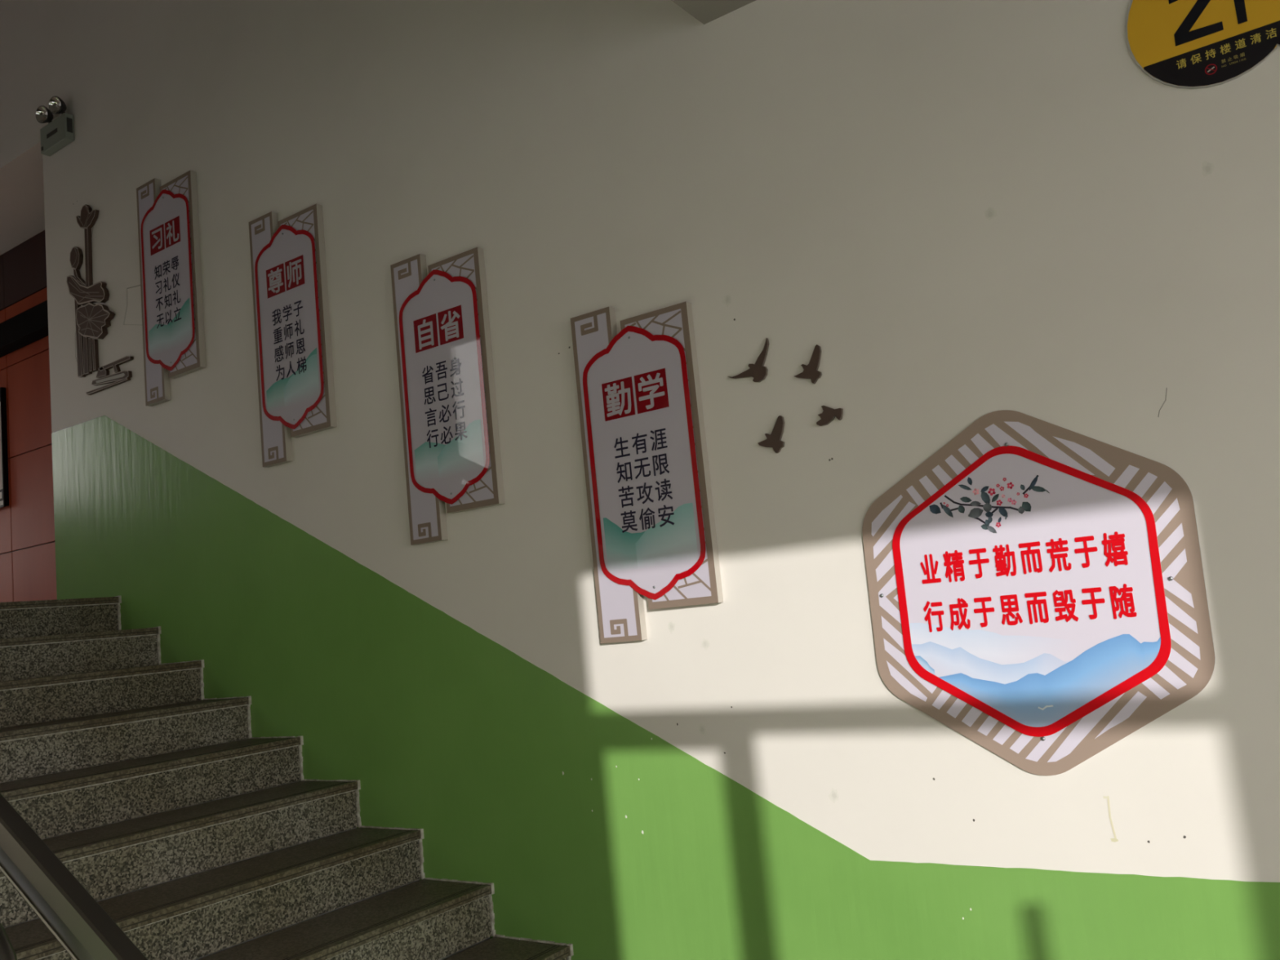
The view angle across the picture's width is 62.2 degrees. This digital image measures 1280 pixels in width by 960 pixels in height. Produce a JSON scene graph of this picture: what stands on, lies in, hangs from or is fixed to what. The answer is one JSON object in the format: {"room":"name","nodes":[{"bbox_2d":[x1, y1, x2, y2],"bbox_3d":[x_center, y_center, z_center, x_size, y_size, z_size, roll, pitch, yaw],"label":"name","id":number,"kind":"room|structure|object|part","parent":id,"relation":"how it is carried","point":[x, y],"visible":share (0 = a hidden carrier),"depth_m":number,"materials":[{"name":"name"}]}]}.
{"room":"school stairwell","nodes":[
{"label":"school stairwell","id":0,"kind":"room"},
{"bbox_2d":[0,230,57,602],"bbox_3d":[-4.075,-0.138,6.736,4.205,2.646,0.204,-10,-8,35],"label":"wall","id":1,"kind":"structure","parent":0,"point":[28,570],"depth_m":6.33,"materials":[{"name":"red tile"}]},
{"bbox_3d":[-4.304,-1.166,6.835,0.898,0.346,0.016,-10,-8,35],"label":"header panel","id":2,"kind":"part","parent":1,"relation":"part of","materials":[{"name":"red paint"}]},
{"bbox_3d":[-4.267,-0.809,6.793,0.894,0.371,0.012,-10,-8,35],"label":"panel","id":3,"kind":"part","parent":1,"relation":"part of","materials":[{"name":"red wood"}]},
{"bbox_2d":[0,386,8,507],"bbox_3d":[-4.306,-0.121,6.760,1.098,0.736,0.028,-10,-8,35],"label":"picture","id":4,"kind":"object","parent":1,"relation":"attached to","point":[4,486],"visible":1,"depth_m":6.45,"materials":[{"name":"black paint"}]},
{"bbox_2d":[0,433,1,487],"bbox_3d":[-4.304,-0.127,6.741,1.025,0.500,0.001,-10,-8,35],"label":"print","id":5,"kind":"object","parent":4,"relation":"attached to","point":[0,433],"depth_m":6.44},
{"bbox_2d":[0,389,3,507],"bbox_3d":[-4.313,-0.120,6.748,1.080,0.732,0.001,-10,-8,35],"label":"print","id":6,"kind":"object","parent":4,"relation":"attached to","point":[1,390],"depth_m":6.45},
{"bbox_3d":[-4.221,-0.343,6.736,0.894,0.560,0.012,-10,-8,35],"label":"panel","id":7,"kind":"part","parent":1,"relation":"part of","materials":[{"name":"red wood"}]},
{"bbox_3d":[-4.165,0.217,6.668,0.894,0.562,0.012,-10,-8,35],"label":"panel","id":8,"kind":"part","parent":1,"relation":"part of","materials":[{"name":"red tile"}]},
{"bbox_3d":[-4.115,0.713,6.608,0.894,0.430,0.012,-10,-8,35],"label":"panel","id":9,"kind":"part","parent":1,"relation":"part of","materials":[{"name":"red tile"}]},
{"bbox_2d":[0,300,48,357],"bbox_3d":[-4.184,-0.766,6.662,4.100,0.210,0.100,-10,-8,35],"label":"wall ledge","id":10,"kind":"object","parent":1,"relation":"attached to","point":[30,326],"visible":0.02,"depth_m":6.22,"materials":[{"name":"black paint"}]},
{"bbox_3d":[-3.575,-1.301,6.325,0.898,0.346,0.016,-10,-8,35],"label":"header panel","id":11,"kind":"part","parent":1,"relation":"part of","materials":[{"name":"red paint"}]},
{"bbox_3d":[-3.538,-0.944,6.283,0.894,0.371,0.012,-10,-8,35],"label":"panel","id":12,"kind":"part","parent":1,"relation":"part of","materials":[{"name":"red wood"}]},
{"bbox_3d":[-3.491,-0.478,6.226,0.894,0.560,0.012,-10,-8,35],"label":"panel","id":13,"kind":"part","parent":1,"relation":"part of","materials":[{"name":"red wood"}]},
{"bbox_3d":[-3.436,0.082,6.158,0.894,0.562,0.012,-10,-8,35],"label":"panel","id":14,"kind":"part","parent":1,"relation":"part of","materials":[{"name":"red tile"}]},
{"bbox_3d":[-3.386,0.578,6.098,0.894,0.430,0.012,-10,-8,35],"label":"panel","id":15,"kind":"part","parent":1,"relation":"part of","materials":[{"name":"red tile"}]},
{"bbox_2d":[0,0,1279,959],"bbox_3d":[-0.742,-0.869,4.111,12.800,6.600,0.802,-10,-8,35],"label":"wall","id":16,"kind":"structure","parent":0,"point":[971,210],"depth_m":2.93,"materials":[{"name":"white paint"}]},
{"bbox_2d":[35,96,74,156],"bbox_3d":[-2.811,-1.700,5.082,0.240,0.215,0.076,-10,-8,35],"label":"emergency light","id":17,"kind":"object","parent":16,"relation":"attached to","point":[59,133],"visible":1,"depth_m":5.05,"materials":[{"name":"grey plastic"}]},
{"bbox_3d":[-2.813,-1.658,5.073,0.100,0.020,0.001,-10,-8,35],"label":"label plate","id":18,"kind":"part","parent":17,"relation":"part of","materials":[{"name":"grey plastic"}]},
{"bbox_2d":[66,117,72,133],"bbox_3d":[-2.702,-1.680,5.024,0.002,0.070,0.026,-10,-8,35],"label":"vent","id":19,"kind":"object","parent":17,"relation":"attached to","point":[69,120],"depth_m":5.02,"materials":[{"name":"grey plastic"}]},
{"bbox_2d":[66,204,115,377],"bbox_3d":[-2.529,-0.883,4.872,0.376,0.799,0.026,-10,-8,35],"label":"decoration","id":20,"kind":"object","parent":16,"relation":"attached to","point":[92,320],"visible":1,"depth_m":4.87,"materials":[{"name":"brown plastic"}]},
{"bbox_3d":[-2.593,-0.941,4.926,0.112,0.111,0.018,-10,-8,35],"label":"stem","id":21,"kind":"part","parent":20,"relation":"part of","materials":[{"name":"brown plastic"}]},
{"bbox_3d":[-2.594,-0.660,4.913,0.042,0.379,0.016,-10,-8,35],"label":"stem","id":22,"kind":"part","parent":20,"relation":"part of","materials":[{"name":"brown plastic"}]},
{"bbox_3d":[-2.568,-0.592,4.891,0.032,0.226,0.016,-10,-8,35],"label":"stem","id":23,"kind":"part","parent":20,"relation":"part of","materials":[{"name":"brown plastic"}]},
{"bbox_3d":[-2.535,-0.575,4.867,0.037,0.184,0.016,-10,-8,35],"label":"stem","id":24,"kind":"part","parent":20,"relation":"part of","materials":[{"name":"brown plastic"}]},
{"bbox_3d":[-2.546,-1.025,4.897,0.036,0.291,0.018,-10,-8,35],"label":"stem","id":25,"kind":"part","parent":20,"relation":"part of","materials":[{"name":"brown plastic"}]},
{"bbox_3d":[-2.504,-0.573,4.845,0.022,0.160,0.016,-10,-8,35],"label":"stem","id":26,"kind":"part","parent":20,"relation":"part of","materials":[{"name":"brown plastic"}]},
{"bbox_3d":[-2.478,-0.571,4.826,0.026,0.150,0.016,-10,-8,35],"label":"stem","id":27,"kind":"part","parent":20,"relation":"part of","materials":[{"name":"brown plastic"}]},
{"bbox_2d":[76,302,115,339],"bbox_3d":[-2.480,-0.725,4.830,0.296,0.185,0.024,-10,-8,35],"label":"flower","id":28,"kind":"object","parent":20,"relation":"on","point":[93,320],"depth_m":4.82,"materials":[{"name":"brown plastic"}]},
{"bbox_2d":[85,355,133,395],"bbox_3d":[-2.378,-0.468,4.750,0.383,0.107,0.016,-10,-8,35],"label":"cloud motif","id":29,"kind":"object","parent":16,"relation":"attached to","point":[119,377],"visible":1,"depth_m":4.72,"materials":[{"name":"brown plastic"}]},
{"bbox_2d":[136,170,206,406],"bbox_3d":[-1.987,-0.827,4.482,0.411,0.972,0.032,-10,-8,35],"label":"wall sign","id":30,"kind":"object","parent":16,"relation":"attached to","point":[171,272],"visible":1,"depth_m":4.46,"materials":[{"name":"beige plastic"}]},
{"bbox_2d":[136,177,164,405],"bbox_3d":[-2.100,-0.808,4.547,0.147,0.972,0.001,-10,-8,35],"label":"print","id":31,"kind":"object","parent":30,"relation":"attached to","point":[149,253],"depth_m":4.54},
{"bbox_2d":[160,170,199,377],"bbox_3d":[-1.922,-0.857,4.423,0.230,0.838,0.001,-10,-8,35],"label":"print","id":32,"kind":"object","parent":30,"relation":"attached to","point":[180,260],"depth_m":4.42},
{"bbox_2d":[248,204,337,467],"bbox_3d":[-1.313,-0.560,3.991,0.411,0.972,0.032,-10,-8,35],"label":"wall sign","id":33,"kind":"object","parent":16,"relation":"attached to","point":[295,378],"visible":1,"depth_m":3.97,"materials":[{"name":"beige plastic"}]},
{"bbox_2d":[248,211,286,466],"bbox_3d":[-1.427,-0.540,4.056,0.147,0.972,0.001,-10,-8,35],"label":"print","id":34,"kind":"object","parent":33,"relation":"attached to","point":[262,230],"depth_m":4.05},
{"bbox_2d":[277,204,330,437],"bbox_3d":[-1.248,-0.590,3.932,0.230,0.838,0.001,-10,-8,35],"label":"print","id":35,"kind":"object","parent":33,"relation":"attached to","point":[304,322],"depth_m":3.93},
{"bbox_2d":[390,247,504,545],"bbox_3d":[-0.643,-0.292,3.502,0.411,0.972,0.032,-10,-8,35],"label":"wall sign","id":36,"kind":"object","parent":16,"relation":"attached to","point":[452,456],"visible":1,"depth_m":3.48,"materials":[{"name":"beige plastic"}]},
{"bbox_2d":[390,253,441,545],"bbox_3d":[-0.756,-0.273,3.568,0.147,0.972,0.001,-10,-8,35],"label":"print","id":37,"kind":"object","parent":36,"relation":"attached to","point":[423,478],"depth_m":3.56},
{"bbox_2d":[427,247,498,513],"bbox_3d":[-0.578,-0.322,3.444,0.230,0.838,0.001,-10,-8,35],"label":"print","id":38,"kind":"object","parent":36,"relation":"attached to","point":[466,429],"depth_m":3.44},
{"bbox_2d":[570,301,723,643],"bbox_3d":[0.011,-0.036,3.026,0.411,0.972,0.032,-10,-8,35],"label":"wall sign","id":39,"kind":"object","parent":16,"relation":"attached to","point":[650,500],"visible":1,"depth_m":3.01,"materials":[{"name":"beige plastic"}]},
{"bbox_2d":[570,306,641,643],"bbox_3d":[-0.102,-0.017,3.092,0.147,0.972,0.001,-10,-8,35],"label":"print","id":40,"kind":"object","parent":39,"relation":"attached to","point":[618,586],"depth_m":3.08},
{"bbox_2d":[620,302,718,609],"bbox_3d":[0.076,-0.066,2.967,0.230,0.838,0.001,-10,-8,35],"label":"print","id":41,"kind":"object","parent":39,"relation":"attached to","point":[674,530],"depth_m":2.96},
{"bbox_2d":[728,337,768,382],"bbox_3d":[0.292,-0.313,2.855,0.133,0.113,0.009,-10,-8,35],"label":"cutout","id":42,"kind":"object","parent":16,"relation":"attached to","point":[757,371],"visible":1,"depth_m":2.83,"materials":[{"name":"brown"}]},
{"bbox_2d":[758,415,784,453],"bbox_3d":[0.348,-0.117,2.806,0.082,0.097,0.009,-10,-8,35],"label":"cutout","id":43,"kind":"object","parent":16,"relation":"attached to","point":[773,440],"visible":1,"depth_m":2.79,"materials":[{"name":"brown"}]},
{"bbox_2d":[794,344,822,383],"bbox_3d":[0.435,-0.295,2.753,0.083,0.099,0.009,-10,-8,35],"label":"cutout","id":44,"kind":"object","parent":16,"relation":"attached to","point":[811,371],"visible":1,"depth_m":2.74,"materials":[{"name":"brown"}]},
{"bbox_2d":[816,405,843,426],"bbox_3d":[0.484,-0.168,2.711,0.074,0.051,0.009,-10,-8,35],"label":"cutout","id":45,"kind":"object","parent":16,"relation":"attached to","point":[828,415],"visible":1,"depth_m":2.71,"materials":[{"name":"brown"}]},
{"bbox_2d":[862,409,1215,775],"bbox_3d":[0.871,0.249,2.415,0.747,0.830,0.010,-10,-8,35],"label":"sign","id":46,"kind":"object","parent":16,"relation":"attached to","point":[1037,592],"visible":1,"depth_m":2.39,"materials":[{"name":"grey plastic"}]},
{"bbox_2d":[1125,0,1279,88],"bbox_3d":[1.277,-1.008,2.194,0.505,0.330,0.007,-10,-8,35],"label":"number sign","id":47,"kind":"object","parent":16,"relation":"attached to","point":[1185,44],"visible":1,"depth_m":2.25,"materials":[{"name":"yellow plastic"}]},
{"bbox_2d":[671,0,756,24],"bbox_3d":[1.210,-1.977,0.272,4.955,0.516,3.300,-10,-8,35],"label":"ceiling slab","id":48,"kind":"structure","parent":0,"point":[705,11],"depth_m":2.91,"materials":[{"name":"grey paint"}]},
{"bbox_3d":[1.612,1.562,-0.193,4.838,0.300,3.300,-10,-8,35],"label":"floor","id":49,"kind":"structure","parent":0,"visible":0},
{"bbox_2d":[0,595,573,959],"bbox_3d":[-1.506,1.282,2.876,3.616,2.106,1.919,-10,-8,35],"label":"staircase","id":50,"kind":"structure","parent":49,"relation":"on","point":[200,838],"depth_m":3.33,"materials":[{"name":"grey stone"}]},
{"bbox_2d":[0,792,148,959],"bbox_3d":[-1.651,0.714,2.083,3.350,2.694,0.102,-10,-8,35],"label":"handrail","id":51,"kind":"object","parent":50,"relation":"attached to","point":[69,912],"visible":1,"depth_m":1.54,"materials":[{"name":"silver metal"}]}
]}

